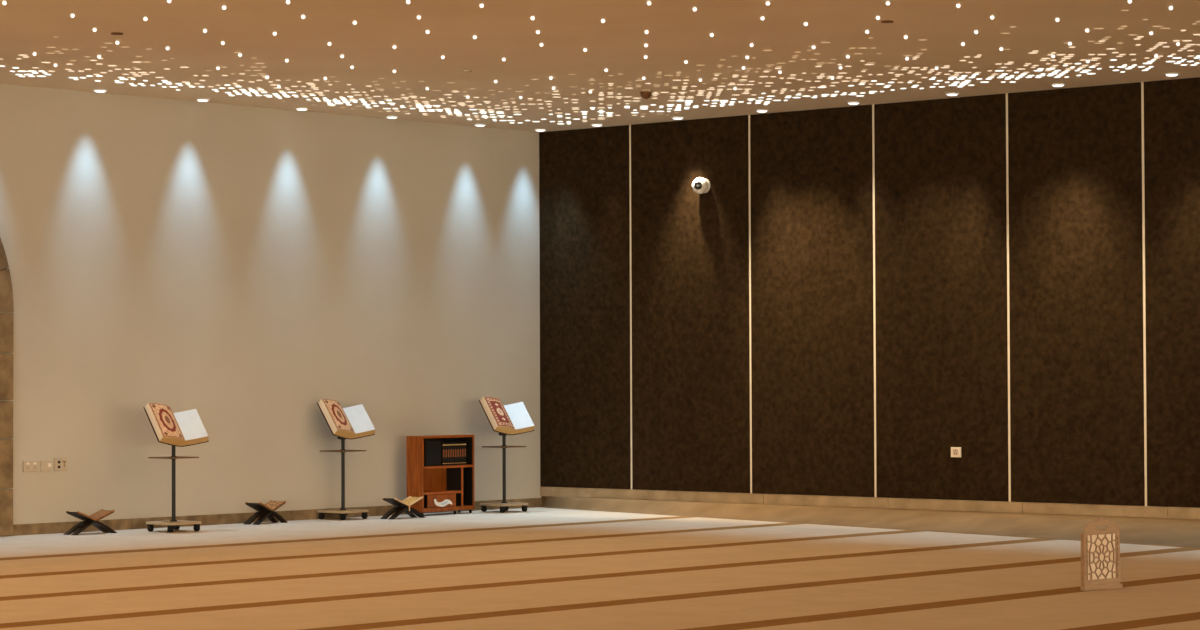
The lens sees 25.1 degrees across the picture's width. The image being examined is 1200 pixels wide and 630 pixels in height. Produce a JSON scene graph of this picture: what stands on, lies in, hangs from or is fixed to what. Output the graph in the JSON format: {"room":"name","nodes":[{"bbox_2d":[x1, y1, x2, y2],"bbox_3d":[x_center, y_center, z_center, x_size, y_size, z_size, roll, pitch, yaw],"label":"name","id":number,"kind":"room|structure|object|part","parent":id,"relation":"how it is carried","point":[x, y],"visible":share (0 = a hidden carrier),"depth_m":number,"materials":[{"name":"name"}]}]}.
{"room":"mosque","nodes":[
{"label":"mosque","id":0,"kind":"room"},
{"bbox_2d":[0,84,540,524],"bbox_3d":[-11.360,-0.163,17.683,0.301,4.008,31.000,-1,-2,43],"label":"wall","id":1,"kind":"structure","parent":0,"point":[247,268],"depth_m":25.99,"materials":[{"name":"paint"}]},
{"bbox_2d":[0,238,13,535],"bbox_3d":[-6.449,0.125,22.862,0.350,3.616,3.280,-1,-2,43],"label":"trim","id":2,"kind":"structure","parent":1,"relation":"attached to","point":[6,292],"depth_m":23.87,"materials":[{"name":"brown stone"}]},
{"bbox_2d":[23,461,38,471],"bbox_3d":[-5.078,1.350,24.090,0.021,0.096,0.163,-1,-2,43],"label":"double socket","id":3,"kind":"object","parent":1,"relation":"attached to","point":[28,466],"visible":1,"depth_m":24.08,"materials":[{"name":"beige plastic"}]},
{"bbox_2d":[40,460,50,470],"bbox_3d":[-4.964,1.353,24.205,0.030,0.095,0.112,-1,-2,43],"label":"light switch","id":4,"kind":"object","parent":1,"relation":"attached to","point":[44,465],"visible":1,"depth_m":24.20,"materials":[{"name":"beige plastic"}]},
{"bbox_2d":[54,457,66,470],"bbox_3d":[-4.859,1.344,24.324,0.021,0.120,0.139,-1,-2,43],"label":"socket","id":5,"kind":"object","parent":1,"relation":"attached to","point":[60,464],"visible":1,"depth_m":24.32,"materials":[{"name":"beige plastic"}]},
{"bbox_2d":[12,498,541,535],"bbox_3d":[-2.917,1.954,26.376,0.020,0.098,6.703,-1,-2,43],"label":"baseboard","id":6,"kind":"structure","parent":1,"relation":"attached to","point":[233,518],"depth_m":25.61,"materials":[{"name":"brown wood"}]},
{"bbox_2d":[0,0,1199,131],"bbox_3d":[0.447,-2.516,7.470,32.233,0.153,30.976,-1,-2,41],"label":"ceiling","id":7,"kind":"structure","parent":0,"point":[1118,45],"depth_m":21.79,"materials":[{"name":"white"}]},
{"bbox_2d":[93,89,107,92],"bbox_3d":[-4.529,-2.030,24.466,0.132,0.026,0.132,0,-1,0],"label":"recessed light","id":8,"kind":"object","parent":7,"relation":"in","point":[95,90],"visible":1,"depth_m":24.43,"materials":[{"name":"white"}]},
{"bbox_2d":[111,32,122,34],"bbox_3d":[-3.658,-2.130,20.453,0.092,0.012,0.091,0,-1,0],"label":"sprinkler cover","id":9,"kind":"object","parent":7,"relation":"attached to","point":[112,33],"visible":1,"depth_m":20.42,"materials":[{"name":"brown plastic"}]},
{"bbox_2d":[196,98,209,101],"bbox_3d":[-3.725,-2.014,25.321,0.132,0.026,0.132,0,-1,0],"label":"recessed light","id":10,"kind":"object","parent":7,"relation":"in","point":[197,99],"visible":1,"depth_m":25.28,"materials":[{"name":"white"}]},
{"bbox_2d":[295,107,308,110],"bbox_3d":[-2.893,-1.997,26.205,0.132,0.026,0.132,0,-1,0],"label":"recessed light","id":11,"kind":"object","parent":7,"relation":"in","point":[297,108],"visible":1,"depth_m":26.16,"materials":[{"name":"white"}]},
{"bbox_2d":[385,115,398,118],"bbox_3d":[-2.084,-1.981,27.065,0.132,0.026,0.132,0,-1,0],"label":"recessed light","id":12,"kind":"object","parent":7,"relation":"in","point":[390,116],"visible":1,"depth_m":27.03,"materials":[{"name":"white"}]},
{"bbox_2d":[474,123,485,126],"bbox_3d":[-1.242,-1.964,27.961,0.132,0.026,0.132,0,-1,0],"label":"recessed light","id":13,"kind":"object","parent":7,"relation":"in","point":[479,124],"visible":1,"depth_m":27.92,"materials":[{"name":"white"}]},
{"bbox_2d":[534,128,546,131],"bbox_3d":[-0.630,-1.953,28.546,0.132,0.026,0.132,0,-1,0],"label":"recessed light","id":14,"kind":"object","parent":7,"relation":"in","point":[538,129],"visible":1,"depth_m":28.50,"materials":[{"name":"white"}]},
{"bbox_2d":[591,123,603,126],"bbox_3d":[-0.030,-1.968,28.001,0.132,0.026,0.132,0,-1,0],"label":"recessed light","id":15,"kind":"object","parent":7,"relation":"in","point":[594,124],"visible":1,"depth_m":27.96,"materials":[{"name":"white"}]},
{"bbox_2d":[639,89,652,98],"bbox_3d":[0.421,-2.016,24.681,0.124,0.082,0.124,0,-1,0],"label":"smoke detector","id":16,"kind":"object","parent":7,"relation":"attached to","point":[645,93],"visible":1,"depth_m":24.64,"materials":[{"name":"brown plastic"}]},
{"bbox_2d":[671,116,683,119],"bbox_3d":[0.787,-1.987,27.279,0.132,0.026,0.132,0,-1,0],"label":"recessed light","id":17,"kind":"object","parent":7,"relation":"in","point":[675,117],"visible":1,"depth_m":27.23,"materials":[{"name":"white"}]},
{"bbox_2d":[755,109,768,112],"bbox_3d":[1.595,-2.006,26.578,0.132,0.026,0.132,0,-1,0],"label":"recessed light","id":18,"kind":"object","parent":7,"relation":"in","point":[757,110],"visible":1,"depth_m":26.54,"materials":[{"name":"white"}]},
{"bbox_2d":[847,101,859,104],"bbox_3d":[2.427,-2.026,25.843,0.132,0.026,0.132,0,-1,0],"label":"recessed light","id":19,"kind":"object","parent":7,"relation":"in","point":[849,102],"visible":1,"depth_m":25.80,"materials":[{"name":"white"}]},
{"bbox_2d":[881,20,893,22],"bbox_3d":[2.122,-2.164,19.933,0.092,0.012,0.091,0,-1,0],"label":"sprinkler cover","id":20,"kind":"object","parent":7,"relation":"attached to","point":[883,21],"visible":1,"depth_m":19.90,"materials":[{"name":"brown plastic"}]},
{"bbox_2d":[945,92,958,95],"bbox_3d":[3.269,-2.047,25.059,0.132,0.026,0.132,0,-1,0],"label":"recessed light","id":21,"kind":"object","parent":7,"relation":"in","point":[949,93],"visible":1,"depth_m":25.01,"materials":[{"name":"white"}]},
{"bbox_2d":[1051,83,1064,86],"bbox_3d":[4.123,-2.067,24.305,0.132,0.026,0.132,0,-1,0],"label":"recessed light","id":22,"kind":"object","parent":7,"relation":"in","point":[1053,84],"visible":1,"depth_m":24.26,"materials":[{"name":"white"}]},
{"bbox_2d":[1164,73,1179,76],"bbox_3d":[4.975,-2.089,23.486,0.132,0.026,0.132,0,-1,0],"label":"recessed light","id":23,"kind":"object","parent":7,"relation":"in","point":[1166,74],"visible":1,"depth_m":23.45,"materials":[{"name":"white"}]},
{"bbox_2d":[0,507,1199,629],"bbox_3d":[0.463,1.614,7.377,30.975,0.100,32.234,-1,-2,43],"label":"floor","id":24,"kind":"structure","parent":0,"point":[537,568],"depth_m":18.62,"materials":[{"name":"carpet"}]},
{"bbox_2d":[63,509,116,534],"bbox_3d":[-4.565,1.855,24.185,0.180,0.211,0.472,-1,-2,43],"label":"book stand","id":25,"kind":"object","parent":24,"relation":"on","point":[93,519],"visible":1,"depth_m":24.14,"materials":[{"name":"brown wood"}]},
{"bbox_2d":[146,446,200,532],"bbox_3d":[-3.878,1.449,24.530,0.356,1.033,0.511,-1,-2,43],"label":"book stand","id":26,"kind":"object","parent":24,"relation":"on","point":[173,524],"visible":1,"depth_m":24.51,"materials":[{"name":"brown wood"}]},
{"bbox_2d":[148,456,198,458],"bbox_3d":[-3.875,1.295,24.538,0.459,0.032,0.459,0,-1,0],"label":"tray","id":27,"kind":"object","parent":26,"relation":"on","point":[169,457],"depth_m":24.42,"materials":[{"name":"brown wood"}]},
{"bbox_3d":[-3.873,1.887,24.524,0.356,0.024,0.356,-1,-2,43],"label":"board","id":28,"kind":"part","parent":26,"relation":"part of","materials":[{"name":"brown wood"}]},
{"bbox_2d":[143,403,208,446],"bbox_3d":[-3.848,0.997,24.506,0.561,0.399,0.355,1,-2,-45],"label":"open book","id":29,"kind":"object","parent":26,"relation":"on","point":[185,428],"visible":1,"depth_m":24.44,"materials":[{"name":"white paper"}]},
{"bbox_2d":[244,500,287,524],"bbox_3d":[-3.193,1.885,25.785,0.180,0.211,0.472,-1,-2,31],"label":"book stand","id":30,"kind":"object","parent":24,"relation":"on","point":[265,511],"visible":1,"depth_m":25.73,"materials":[{"name":"brown wood"}]},
{"bbox_2d":[318,437,368,519],"bbox_3d":[-2.528,1.480,26.519,0.356,1.048,0.511,-1,-2,40],"label":"book stand","id":31,"kind":"object","parent":24,"relation":"on","point":[342,512],"visible":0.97,"depth_m":26.50,"materials":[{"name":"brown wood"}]},
{"bbox_2d":[320,449,365,452],"bbox_3d":[-2.525,1.334,26.527,0.458,0.032,0.458,0,-1,0],"label":"tray","id":32,"kind":"object","parent":31,"relation":"on","point":[341,450],"depth_m":26.46,"materials":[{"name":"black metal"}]},
{"bbox_3d":[-2.522,1.926,26.514,0.356,0.024,0.356,-1,-2,40],"label":"board","id":33,"kind":"part","parent":31,"relation":"part of","materials":[{"name":"brown wood"}]},
{"bbox_2d":[317,399,374,438],"bbox_3d":[-2.496,1.022,26.497,0.355,0.399,0.561,-1,-2,42],"label":"open book","id":34,"kind":"object","parent":31,"relation":"on","point":[353,422],"visible":1,"depth_m":26.43,"materials":[{"name":"white paper"}]},
{"bbox_2d":[380,496,425,519],"bbox_3d":[-1.942,1.899,26.622,0.186,0.211,0.472,-1,-2,40],"label":"book stand","id":35,"kind":"object","parent":24,"relation":"on","point":[404,505],"visible":1,"depth_m":26.57,"materials":[{"name":"brown wood"}]},
{"bbox_2d":[406,434,474,515],"bbox_3d":[-1.613,1.620,27.370,0.216,0.800,0.795,-1,-2,38],"label":"bookcase","id":36,"kind":"object","parent":24,"relation":"on","point":[449,487],"visible":0.88,"depth_m":27.35,"materials":[{"name":"red wood"}]},
{"bbox_3d":[-1.853,1.596,27.068,0.215,0.764,0.024,-1,-2,38],"label":"panel","id":37,"kind":"part","parent":36,"relation":"part of","materials":[{"name":"red wood"}]},
{"bbox_2d":[424,440,440,465],"bbox_3d":[-1.733,1.392,27.221,0.151,0.262,0.235,-1,-2,38],"label":"file box","id":38,"kind":"object","parent":36,"relation":"on","point":[432,448],"visible":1,"depth_m":27.16,"materials":[{"name":"black leather"}]},
{"bbox_3d":[-1.694,1.595,27.434,0.012,0.698,0.747,-1,-2,38],"label":"panel","id":39,"kind":"part","parent":36,"relation":"part of","materials":[{"name":"red wood"}]},
{"bbox_3d":[-1.672,1.873,27.278,0.189,0.126,0.382,-1,-2,38],"label":"drawer","id":40,"kind":"part","parent":36,"relation":"part of","materials":[{"name":"red wood"}]},
{"bbox_2d":[441,443,444,465],"bbox_3d":[-1.633,1.409,27.359,0.136,0.232,0.036,-1,-2,38],"label":"book","id":41,"kind":"object","parent":36,"relation":"on","point":[442,444],"visible":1,"depth_m":27.31,"materials":[{"name":"leather"}]},
{"bbox_2d":[424,490,461,494],"bbox_3d":[-1.663,1.794,27.294,0.203,0.024,0.571,-1,-2,38],"label":"shelf","id":42,"kind":"object","parent":36,"relation":"attached to","point":[426,492],"depth_m":27.29,"materials":[{"name":"orange wood"}]},
{"bbox_2d":[441,442,449,464],"bbox_3d":[-1.588,1.410,27.416,0.136,0.232,0.035,-1,-2,38],"label":"book","id":43,"kind":"object","parent":36,"relation":"on","point":[448,444],"visible":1,"depth_m":27.37,"materials":[{"name":"leather"}]},
{"bbox_2d":[445,443,446,465],"bbox_3d":[-1.611,1.410,27.387,0.136,0.232,0.035,-1,-2,38],"label":"book","id":44,"kind":"object","parent":36,"relation":"on","point":[445,443],"visible":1,"depth_m":27.34,"materials":[{"name":"leather"}]},
{"bbox_3d":[-1.615,1.232,27.379,0.215,0.024,0.747,-1,-2,38],"label":"panel","id":45,"kind":"part","parent":36,"relation":"part of","materials":[{"name":"red wood"}]},
{"bbox_2d":[424,465,472,468],"bbox_3d":[-1.609,1.538,27.369,0.203,0.024,0.747,-1,-2,38],"label":"shelf","id":46,"kind":"object","parent":36,"relation":"attached to","point":[448,466],"depth_m":27.39,"materials":[{"name":"orange wood"}]},
{"bbox_3d":[-1.612,1.963,27.363,0.215,0.042,0.747,-1,-2,38],"label":"panel","id":47,"kind":"part","parent":36,"relation":"part of","materials":[{"name":"red wood"}]},
{"bbox_2d":[448,442,451,464],"bbox_3d":[-1.565,1.411,27.445,0.136,0.232,0.035,-1,-2,38],"label":"book","id":48,"kind":"object","parent":36,"relation":"on","point":[448,442],"visible":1,"depth_m":27.41,"materials":[{"name":"leather"}]},
{"bbox_2d":[452,442,453,464],"bbox_3d":[-1.543,1.411,27.474,0.136,0.232,0.035,-1,-2,38],"label":"book","id":49,"kind":"object","parent":36,"relation":"on","point":[452,442],"visible":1,"depth_m":27.43,"materials":[{"name":"leather"}]},
{"bbox_2d":[454,442,456,464],"bbox_3d":[-1.520,1.412,27.502,0.136,0.232,0.035,-1,-2,38],"label":"book","id":50,"kind":"object","parent":36,"relation":"on","point":[455,443],"visible":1,"depth_m":27.46,"materials":[{"name":"leather"}]},
{"bbox_2d":[457,442,458,464],"bbox_3d":[-1.498,1.413,27.531,0.136,0.232,0.035,-1,-2,38],"label":"book","id":51,"kind":"object","parent":36,"relation":"on","point":[457,442],"visible":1,"depth_m":27.49,"materials":[{"name":"leather"}]},
{"bbox_2d":[459,442,461,464],"bbox_3d":[-1.475,1.413,27.559,0.136,0.232,0.035,-1,-2,38],"label":"book","id":52,"kind":"object","parent":36,"relation":"on","point":[460,444],"visible":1,"depth_m":27.52,"materials":[{"name":"leather"}]},
{"bbox_2d":[461,442,463,464],"bbox_3d":[-1.452,1.414,27.588,0.136,0.232,0.035,-1,-2,38],"label":"book","id":53,"kind":"object","parent":36,"relation":"on","point":[462,443],"visible":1,"depth_m":27.54,"materials":[{"name":"leather"}]},
{"bbox_2d":[464,442,465,464],"bbox_3d":[-1.430,1.414,27.617,0.136,0.232,0.035,-1,-2,38],"label":"book","id":54,"kind":"object","parent":36,"relation":"on","point":[464,442],"visible":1,"depth_m":27.57,"materials":[{"name":"leather"}]},
{"bbox_3d":[-1.375,1.608,27.674,0.215,0.764,0.024,-1,-2,38],"label":"panel","id":55,"kind":"part","parent":36,"relation":"part of","materials":[{"name":"red wood"}]},
{"bbox_2d":[480,433,527,512],"bbox_3d":[-0.992,1.501,27.851,0.505,1.054,0.356,1,-2,-43],"label":"book stand","id":56,"kind":"object","parent":24,"relation":"on","point":[504,506],"visible":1,"depth_m":27.83,"materials":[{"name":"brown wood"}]},
{"bbox_2d":[482,445,525,447],"bbox_3d":[-0.990,1.358,27.857,0.459,0.032,0.459,0,-1,0],"label":"tray","id":57,"kind":"object","parent":56,"relation":"on","point":[503,446],"depth_m":27.73,"materials":[{"name":"brown wood"}]},
{"bbox_3d":[-0.987,1.950,27.843,0.356,0.024,0.356,1,-2,-43],"label":"board","id":58,"kind":"part","parent":56,"relation":"part of","materials":[{"name":"brown wood"}]},
{"bbox_2d":[479,397,534,434],"bbox_3d":[-0.964,1.039,27.825,0.561,0.399,0.355,1,-2,-43],"label":"open book","id":59,"kind":"object","parent":56,"relation":"on","point":[511,419],"visible":1,"depth_m":27.76,"materials":[{"name":"white paper"}]},
{"bbox_3d":[-1.028,0.998,27.699,0.159,0.274,0.031,1,-39,-43],"label":"red panel","id":60,"kind":"part","parent":59,"relation":"part of","materials":[{"name":"red paper"}]},
{"bbox_2d":[1080,516,1122,590],"bbox_3d":[3.252,1.542,17.523,0.377,0.475,0.042,1,-2,-40],"label":"wooden lantern","id":61,"kind":"object","parent":24,"relation":"on","point":[1100,549],"visible":1,"depth_m":17.50,"materials":[{"name":"brown wood"}]},
{"bbox_2d":[539,77,1199,507],"bbox_3d":[11.131,-0.227,18.780,31.000,4.008,0.225,-1,-2,41],"label":"wall","id":62,"kind":"structure","parent":0,"point":[1075,153],"depth_m":25.90,"materials":[{"name":"fabric"}]},
{"bbox_3d":[-0.163,-0.074,28.449,1.261,3.785,0.021,-1,-2,41],"label":"wall panel","id":63,"kind":"part","parent":62,"relation":"part of","materials":[{"name":"fabric"}]},
{"bbox_2d":[629,125,631,488],"bbox_3d":[0.325,-0.085,28.030,0.025,3.785,0.015,-1,-2,41],"label":"trim","id":64,"kind":"structure","parent":62,"relation":"attached to","point":[629,125],"depth_m":28.02,"materials":[{"name":"beige metal"}]},
{"bbox_3d":[0.914,-0.099,27.515,1.539,3.785,0.021,-1,-2,41],"label":"wall panel","id":65,"kind":"part","parent":62,"relation":"part of","materials":[{"name":"fabric"}]},
{"bbox_2d":[692,177,709,193],"bbox_3d":[1.007,-1.311,27.333,0.169,0.168,0.168,-1,-2,41],"label":"security camera","id":66,"kind":"object","parent":62,"relation":"attached to","point":[700,185],"visible":1,"depth_m":27.29,"materials":[{"name":"white plastic"}]},
{"bbox_2d":[748,115,751,492],"bbox_3d":[1.507,-0.113,27.005,0.025,3.785,0.015,-1,-2,41],"label":"trim","id":67,"kind":"structure","parent":62,"relation":"attached to","point":[748,115],"depth_m":27.00,"materials":[{"name":"beige metal"}]},
{"bbox_3d":[2.076,-0.126,26.507,1.485,3.785,0.021,-1,-2,41],"label":"wall panel","id":68,"kind":"part","parent":62,"relation":"part of","materials":[{"name":"fabric"}]},
{"bbox_2d":[540,487,1199,518],"bbox_3d":[6.164,1.723,22.925,17.997,0.101,0.022,-1,-2,41],"label":"baseboard","id":69,"kind":"structure","parent":62,"relation":"attached to","point":[752,498],"depth_m":25.89,"materials":[{"name":"beige wood"}]},
{"bbox_2d":[872,104,876,496],"bbox_3d":[2.648,-0.139,26.014,0.025,3.785,0.015,-1,-2,41],"label":"trim","id":70,"kind":"structure","parent":62,"relation":"attached to","point":[873,161],"depth_m":26.01,"materials":[{"name":"beige metal"}]},
{"bbox_3d":[3.217,-0.153,25.517,1.484,3.785,0.021,-1,-2,41],"label":"wall panel","id":71,"kind":"part","parent":62,"relation":"part of","materials":[{"name":"fabric"}]},
{"bbox_2d":[951,447,960,456],"bbox_3d":[3.343,1.288,25.353,0.110,0.095,0.020,-1,-2,41],"label":"wall socket","id":72,"kind":"object","parent":62,"relation":"attached to","point":[955,451],"visible":1,"depth_m":25.34,"materials":[{"name":"beige plastic"}]},
{"bbox_2d":[1006,93,1010,501],"bbox_3d":[3.789,-0.166,25.025,0.025,3.785,0.015,-1,-2,41],"label":"trim","id":73,"kind":"structure","parent":62,"relation":"attached to","point":[1007,176],"depth_m":25.02,"materials":[{"name":"beige metal"}]},
{"bbox_3d":[4.322,-0.178,24.558,1.393,3.785,0.021,-1,-2,41],"label":"wall panel","id":74,"kind":"part","parent":62,"relation":"part of","materials":[{"name":"fabric"}]},
{"bbox_2d":[1141,82,1146,505],"bbox_3d":[4.860,-0.191,24.095,0.025,3.785,0.015,-1,-2,41],"label":"trim","id":75,"kind":"structure","parent":62,"relation":"attached to","point":[1142,83],"depth_m":24.09,"materials":[{"name":"beige metal"}]},
{"bbox_3d":[5.417,-0.204,23.608,1.453,3.785,0.021,-1,-2,41],"label":"wall panel","id":76,"kind":"part","parent":62,"relation":"part of","materials":[{"name":"fabric"}]},
{"bbox_2d":[541,496,1199,547],"bbox_3d":[4.887,1.809,21.449,18.000,0.126,3.921,-1,-2,41],"label":"step","id":77,"kind":"structure","parent":0,"point":[1171,532],"depth_m":24.73,"materials":[{"name":"tan stone"}]}
]}

